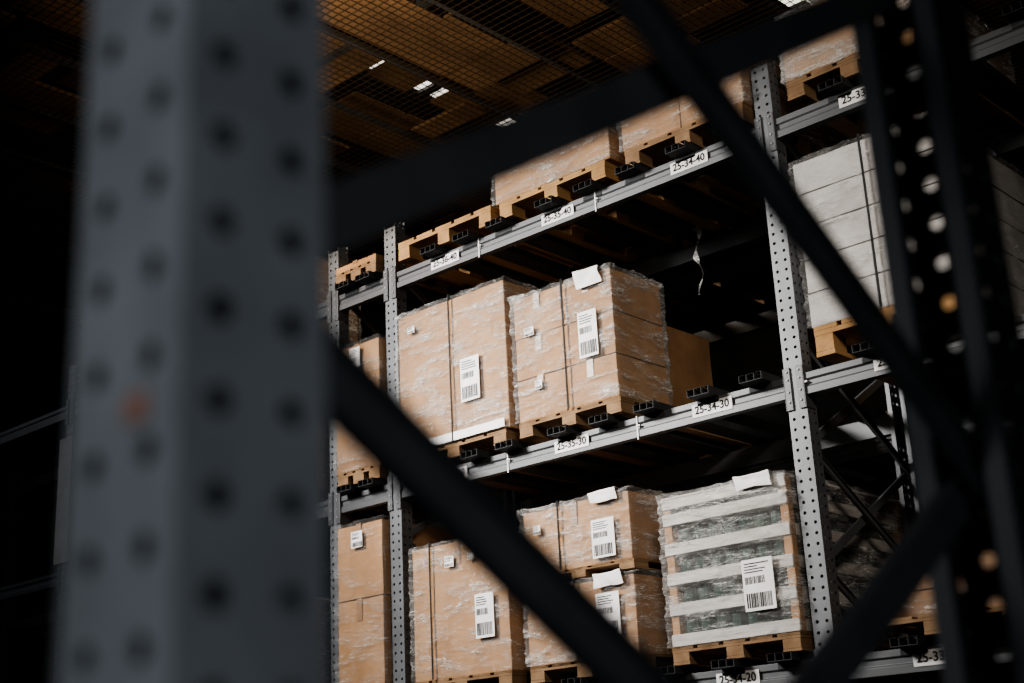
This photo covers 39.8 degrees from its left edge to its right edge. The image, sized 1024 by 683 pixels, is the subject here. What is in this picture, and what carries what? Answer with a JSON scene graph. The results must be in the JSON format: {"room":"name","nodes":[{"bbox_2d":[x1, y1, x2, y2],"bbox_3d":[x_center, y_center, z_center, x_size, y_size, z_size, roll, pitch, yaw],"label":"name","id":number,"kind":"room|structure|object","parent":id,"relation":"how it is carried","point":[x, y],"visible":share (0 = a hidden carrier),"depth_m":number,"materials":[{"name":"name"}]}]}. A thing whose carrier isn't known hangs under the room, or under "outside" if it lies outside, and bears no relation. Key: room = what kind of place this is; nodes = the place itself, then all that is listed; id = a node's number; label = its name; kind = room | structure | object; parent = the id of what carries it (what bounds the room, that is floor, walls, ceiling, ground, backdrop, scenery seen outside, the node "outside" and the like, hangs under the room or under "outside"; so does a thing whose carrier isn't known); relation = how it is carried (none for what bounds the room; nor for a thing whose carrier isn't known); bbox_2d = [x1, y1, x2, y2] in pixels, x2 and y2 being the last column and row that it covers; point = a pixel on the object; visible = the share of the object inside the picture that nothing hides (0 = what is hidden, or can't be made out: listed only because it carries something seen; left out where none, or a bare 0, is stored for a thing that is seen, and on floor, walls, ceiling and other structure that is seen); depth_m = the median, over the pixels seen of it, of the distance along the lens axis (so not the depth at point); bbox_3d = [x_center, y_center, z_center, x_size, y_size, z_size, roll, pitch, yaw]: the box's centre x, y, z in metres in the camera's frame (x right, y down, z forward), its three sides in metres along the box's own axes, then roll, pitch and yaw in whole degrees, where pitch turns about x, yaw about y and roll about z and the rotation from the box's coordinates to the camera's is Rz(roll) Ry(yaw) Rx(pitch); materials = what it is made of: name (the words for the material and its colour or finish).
{"room":"warehouse","nodes":[
{"label":"warehouse","id":0,"kind":"room"},
{"bbox_2d":[0,340,72,682],"bbox_3d":[-11.499,3.222,17.162,0.200,9.000,22.000,-18,-24,39],"label":"wall","id":1,"kind":"structure","parent":0,"point":[20,404],"depth_m":21.93,"materials":[{"name":"paint"}]},
{"bbox_2d":[0,0,1023,393],"bbox_3d":[-0.525,-2.018,12.016,19.003,0.012,12.503,-18,-24,39],"label":"wire mesh","id":2,"kind":"object","parent":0,"point":[1,0],"visible":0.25,"depth_m":11.82,"materials":[{"name":"black metal"}]},
{"bbox_2d":[0,0,1023,385],"bbox_3d":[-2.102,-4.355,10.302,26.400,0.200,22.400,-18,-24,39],"label":"ceiling","id":3,"kind":"structure","parent":0,"point":[517,3],"depth_m":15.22,"materials":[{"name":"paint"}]},
{"bbox_2d":[370,61,447,97],"bbox_3d":[-1.219,-2.797,14.668,0.260,0.090,5.120,-18,-24,39],"label":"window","id":4,"kind":"structure","parent":3,"relation":"attached to","point":[421,86],"depth_m":14.98,"materials":[{"name":"white"}]},
{"bbox_2d":[781,0,809,8],"bbox_3d":[1.762,-3.580,12.742,0.260,0.090,5.120,-18,-24,39],"label":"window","id":5,"kind":"structure","parent":3,"relation":"attached to","point":[795,2],"depth_m":13.71,"materials":[{"name":"white"}]},
{"bbox_2d":[0,0,1023,390],"bbox_3d":[-0.529,-2.137,12.056,19.000,0.240,12.500,-18,-24,39],"label":"joist","id":6,"kind":"object","parent":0,"point":[608,2],"visible":0.2,"depth_m":11.94,"materials":[{"name":"metal"}]},
{"bbox_2d":[327,150,1023,591],"bbox_3d":[5.637,2.223,16.722,26.000,9.000,0.200,-18,-24,39],"label":"wall","id":7,"kind":"structure","parent":0,"point":[733,358],"depth_m":19.29,"materials":[{"name":"paint"}]},
{"bbox_3d":[-1.669,4.326,7.442,26.000,0.100,22.000,-18,-24,39],"label":"floor","id":8,"kind":"structure","parent":0,"visible":0},
{"bbox_2d":[0,0,1023,682],"bbox_3d":[-0.649,1.946,8.938,12.320,5.254,1.270,-18,-24,39],"label":"rack","id":9,"kind":"object","parent":8,"relation":"on","point":[917,659],"visible":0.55,"depth_m":7.86,"materials":[{"name":"metal"}]},
{"bbox_2d":[334,595,408,682],"bbox_3d":[-0.625,1.904,8.650,0.448,0.635,0.838,-18,-24,39],"label":"cardboard box","id":10,"kind":"object","parent":9,"relation":"on","point":[365,625],"visible":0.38,"depth_m":8.35,"materials":[{"name":"brown cardboard"}]},
{"bbox_2d":[337,519,448,602],"bbox_3d":[-0.653,1.393,8.816,0.448,0.469,0.846,-18,-24,39],"label":"cardboard box","id":11,"kind":"object","parent":10,"relation":"on","point":[364,550],"visible":0.45,"depth_m":8.52,"materials":[{"name":"brown cardboard"}]},
{"bbox_2d":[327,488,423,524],"bbox_3d":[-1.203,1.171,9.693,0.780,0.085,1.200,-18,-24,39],"label":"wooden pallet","id":12,"kind":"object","parent":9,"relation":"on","point":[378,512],"visible":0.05,"depth_m":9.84,"materials":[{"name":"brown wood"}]},
{"bbox_2d":[336,259,474,296],"bbox_3d":[-0.603,-0.322,9.539,0.390,0.085,1.200,-18,-24,39],"label":"wooden pallet","id":13,"kind":"object","parent":9,"relation":"on","point":[375,265],"visible":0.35,"depth_m":9.27,"materials":[{"name":"brown wood"}]},
{"bbox_2d":[336,253,462,289],"bbox_3d":[-0.743,-0.423,9.416,0.384,0.044,0.804,-18,-24,39],"label":"cardboard box","id":14,"kind":"object","parent":13,"relation":"on","point":[368,259],"visible":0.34,"depth_m":9.17,"materials":[{"name":"cardboard"}]},
{"bbox_2d":[338,466,509,499],"bbox_3d":[-0.539,0.949,9.120,0.390,0.085,1.200,-18,-24,39],"label":"wooden pallet","id":15,"kind":"object","parent":9,"relation":"on","point":[352,477],"visible":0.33,"depth_m":8.72,"materials":[{"name":"brown wood"}]},
{"bbox_2d":[337,435,368,475],"bbox_3d":[-0.686,0.678,9.054,0.449,0.401,0.838,-18,-24,39],"label":"cardboard box","id":16,"kind":"object","parent":15,"relation":"on","point":[348,460],"visible":0.02,"depth_m":8.81,"materials":[{"name":"brown cardboard"}]},
{"bbox_2d":[353,337,395,388],"bbox_3d":[-0.708,0.290,9.179,0.448,0.444,0.846,-18,-24,39],"label":"cardboard box","id":17,"kind":"object","parent":16,"relation":"on","point":[373,351],"visible":0.07,"depth_m":8.84,"materials":[{"name":"brown cardboard"}]},
{"bbox_2d":[417,670,577,682],"bbox_3d":[0.125,2.004,8.187,0.770,0.085,1.200,-18,-24,39],"label":"wooden pallet","id":18,"kind":"object","parent":9,"relation":"on","point":[509,676],"visible":0.53,"depth_m":7.69,"materials":[{"name":"brown wood"}]},
{"bbox_2d":[410,542,576,682],"bbox_3d":[0.076,1.584,8.276,0.788,0.774,1.146,-18,-24,39],"label":"cardboard box","id":19,"kind":"object","parent":18,"relation":"on","point":[464,626],"visible":0.25,"depth_m":7.87,"materials":[{"name":"brown cardboard"}]},
{"bbox_2d":[398,205,598,287],"bbox_3d":[-0.013,-0.536,9.034,0.800,0.120,1.200,-18,-24,39],"label":"wooden pallet","id":20,"kind":"object","parent":9,"relation":"on","point":[409,250],"visible":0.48,"depth_m":8.83,"materials":[{"name":"orange wood"}]},
{"bbox_2d":[448,428,637,494],"bbox_3d":[0.066,0.747,8.597,0.840,0.085,1.200,-18,-24,39],"label":"wooden pallet","id":21,"kind":"object","parent":9,"relation":"on","point":[487,442],"visible":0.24,"depth_m":8.21,"materials":[{"name":"brown wood"}]},
{"bbox_2d":[394,280,631,455],"bbox_3d":[0.027,0.270,8.728,0.929,0.904,1.197,-18,-24,39],"label":"cardboard box","id":22,"kind":"object","parent":21,"relation":"on","point":[456,355],"visible":0.45,"depth_m":8.25,"materials":[{"name":"brown cardboard"}]},
{"bbox_2d":[499,160,728,265],"bbox_3d":[0.626,-0.740,8.480,0.800,0.100,1.200,-18,-24,39],"label":"wooden pallet","id":23,"kind":"object","parent":9,"relation":"on","point":[516,209],"visible":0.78,"depth_m":8.40,"materials":[{"name":"orange wood"}]},
{"bbox_2d":[491,130,626,250],"bbox_3d":[0.605,-0.901,8.510,0.909,0.226,1.189,-18,-24,39],"label":"cardboard box","id":24,"kind":"object","parent":23,"relation":"on","point":[607,147],"visible":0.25,"depth_m":8.03,"materials":[{"name":"brown cardboard"}]},
{"bbox_2d":[530,653,724,682],"bbox_3d":[0.775,1.787,7.626,0.740,0.085,1.200,-18,-24,39],"label":"wooden pallet","id":25,"kind":"object","parent":9,"relation":"on","point":[546,673],"visible":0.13,"depth_m":7.38,"materials":[{"name":"brown wood"}]},
{"bbox_2d":[523,568,726,666],"bbox_3d":[0.721,1.536,7.669,0.778,0.423,1.162,-18,-24,39],"label":"cardboard box","id":26,"kind":"object","parent":25,"relation":"on","point":[638,601],"visible":0.28,"depth_m":7.17,"materials":[{"name":"brown cardboard"}]},
{"bbox_2d":[570,558,681,581],"bbox_3d":[0.752,1.323,7.779,0.740,0.050,1.200,-18,-24,39],"label":"wooden pallet","id":27,"kind":"object","parent":26,"relation":"on","point":[627,565],"visible":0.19,"depth_m":7.30,"materials":[{"name":"brown wood"}]},
{"bbox_2d":[518,486,682,568],"bbox_3d":[0.700,1.110,7.809,0.778,0.376,1.160,-18,-24,39],"label":"cardboard box","id":28,"kind":"object","parent":27,"relation":"on","point":[609,526],"visible":0.45,"depth_m":7.33,"materials":[{"name":"brown cardboard"}]},
{"bbox_2d":[519,396,749,467],"bbox_3d":[0.712,0.531,8.040,0.720,0.085,1.200,-18,-24,39],"label":"wooden pallet","id":29,"kind":"object","parent":9,"relation":"on","point":[534,430],"visible":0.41,"depth_m":7.80,"materials":[{"name":"brown wood"}]},
{"bbox_2d":[508,263,672,423],"bbox_3d":[0.429,0.057,7.902,0.758,0.755,0.516,-18,-24,39],"label":"cardboard box","id":30,"kind":"object","parent":29,"relation":"on","point":[594,337],"visible":0.87,"depth_m":7.71,"materials":[{"name":"brown cardboard"}]},
{"bbox_2d":[662,325,712,406],"bbox_3d":[0.754,0.270,8.197,0.706,0.503,0.425,-18,-24,39],"label":"cardboard box","id":31,"kind":"object","parent":29,"relation":"on","point":[689,367],"visible":0.23,"depth_m":7.95,"materials":[{"name":"brown cardboard"}]},
{"bbox_2d":[624,102,828,219],"bbox_3d":[1.305,-0.967,7.894,0.770,0.100,1.200,-18,-24,39],"label":"wooden pallet","id":32,"kind":"object","parent":9,"relation":"on","point":[651,156],"visible":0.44,"depth_m":7.70,"materials":[{"name":"brown wood"}]},
{"bbox_2d":[619,65,851,153],"bbox_3d":[1.275,-1.194,7.947,0.829,0.367,1.197,-18,-24,39],"label":"cardboard box","id":33,"kind":"object","parent":32,"relation":"on","point":[675,117],"visible":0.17,"depth_m":7.61,"materials":[{"name":"brown cardboard"}]},
{"bbox_2d":[672,631,892,667],"bbox_3d":[1.450,1.561,7.043,0.720,0.085,1.200,-18,-24,39],"label":"wooden pallet","id":34,"kind":"object","parent":9,"relation":"on","point":[756,648],"visible":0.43,"depth_m":6.64,"materials":[{"name":"brown wood"}]},
{"bbox_2d":[656,469,907,647],"bbox_3d":[1.407,1.154,7.151,0.766,0.762,1.195,-18,-24,39],"label":"crate","id":35,"kind":"object","parent":34,"relation":"on","point":[743,575],"visible":0.62,"depth_m":6.79,"materials":[{"name":"white plastic"}]},
{"bbox_2d":[786,31,1023,141],"bbox_3d":[2.036,-1.211,7.264,0.700,0.100,1.200,-18,-24,39],"label":"wooden pallet","id":36,"kind":"object","parent":9,"relation":"on","point":[802,92],"visible":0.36,"depth_m":7.08,"materials":[{"name":"brown wood"}]},
{"bbox_2d":[779,0,1016,84],"bbox_3d":[2.007,-1.447,7.322,0.739,0.387,1.189,-18,-24,39],"label":"cardboard box","id":37,"kind":"object","parent":36,"relation":"on","point":[840,46],"visible":0.09,"depth_m":7.01,"materials":[{"name":"brown cardboard"}]},
{"bbox_2d":[813,296,1023,385],"bbox_3d":[2.098,0.037,6.853,0.720,0.150,1.200,-18,-24,39],"label":"wooden pallet","id":38,"kind":"object","parent":9,"relation":"on","point":[832,339],"visible":0.16,"depth_m":6.63,"materials":[{"name":"orange wood"}]},
{"bbox_2d":[790,125,1023,327],"bbox_3d":[2.052,-0.451,6.997,0.769,0.870,1.192,-18,-24,39],"label":"cartons","id":39,"kind":"object","parent":38,"relation":"on","point":[838,184],"visible":0.27,"depth_m":6.71,"materials":[{"name":"white cardboard"}]},
{"bbox_2d":[879,604,1002,648],"bbox_3d":[2.191,1.314,6.404,0.800,0.085,1.200,-18,-24,39],"label":"wooden pallet","id":40,"kind":"object","parent":9,"relation":"on","point":[922,625],"visible":0.15,"depth_m":6.07,"materials":[{"name":"brown wood"}]},
{"bbox_2d":[900,553,1000,617],"bbox_3d":[2.291,1.147,6.568,0.818,0.325,0.838,-18,-24,39],"label":"cartons","id":41,"kind":"object","parent":40,"relation":"on","point":[921,604],"visible":0.06,"depth_m":6.40,"materials":[{"name":"cardboard"}]},
{"bbox_3d":[-1.141,2.427,9.279,0.780,0.085,1.200,-18,-24,39],"label":"wooden pallet","id":42,"kind":"object","parent":9,"relation":"on","visible":0},
{"bbox_2d":[328,598,330,682],"bbox_3d":[-1.192,2.082,9.354,0.819,0.622,1.139,-18,-24,39],"label":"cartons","id":43,"kind":"object","parent":42,"relation":"on","point":[329,602],"visible":0.02,"depth_m":8.88,"materials":[{"name":"cardboard"}]},
{"bbox_3d":[-1.780,0.071,10.555,0.780,0.085,1.200,-18,-24,39],"label":"wooden pallet","id":44,"kind":"object","parent":9,"relation":"on","visible":0},
{"bbox_2d":[325,260,361,343],"bbox_3d":[-1.831,-0.281,10.633,0.818,0.638,1.138,-18,-24,39],"label":"cartons","id":45,"kind":"object","parent":44,"relation":"on","point":[353,318],"visible":0.02,"depth_m":10.67,"materials":[{"name":"cardboard"}]},
{"bbox_2d":[38,150,1023,682],"bbox_3d":[0.337,2.236,9.967,12.320,5.254,1.180,-18,-24,39],"label":"rack","id":46,"kind":"object","parent":8,"relation":"on","point":[729,272],"visible":0.07,"depth_m":9.24,"materials":[{"name":"metal"}]},
{"bbox_2d":[662,238,810,312],"bbox_3d":[1.663,-0.454,9.483,0.750,0.085,1.200,-18,-24,39],"label":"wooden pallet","id":47,"kind":"object","parent":46,"relation":"on","point":[719,289],"visible":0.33,"depth_m":9.59,"materials":[{"name":"brown wood"}]},
{"bbox_2d":[682,209,766,263],"bbox_3d":[1.492,-0.670,9.447,0.588,0.319,0.868,-18,-24,39],"label":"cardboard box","id":48,"kind":"object","parent":47,"relation":"on","point":[763,211],"visible":0.02,"depth_m":9.22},
{"bbox_2d":[836,411,906,467],"bbox_3d":[2.332,0.616,8.542,0.700,0.085,1.200,-18,-24,39],"label":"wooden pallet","id":49,"kind":"object","parent":46,"relation":"on","point":[889,461],"visible":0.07,"depth_m":8.92,"materials":[{"name":"brown wood"}]},
{"bbox_2d":[56,0,1023,682],"bbox_3d":[0.157,-0.084,1.209,0.150,4.200,1.140,-18,-24,39],"label":"frame","id":50,"kind":"object","parent":8,"relation":"on","point":[210,372],"visible":1,"depth_m":0.84,"materials":[{"name":"metal"}]}
]}

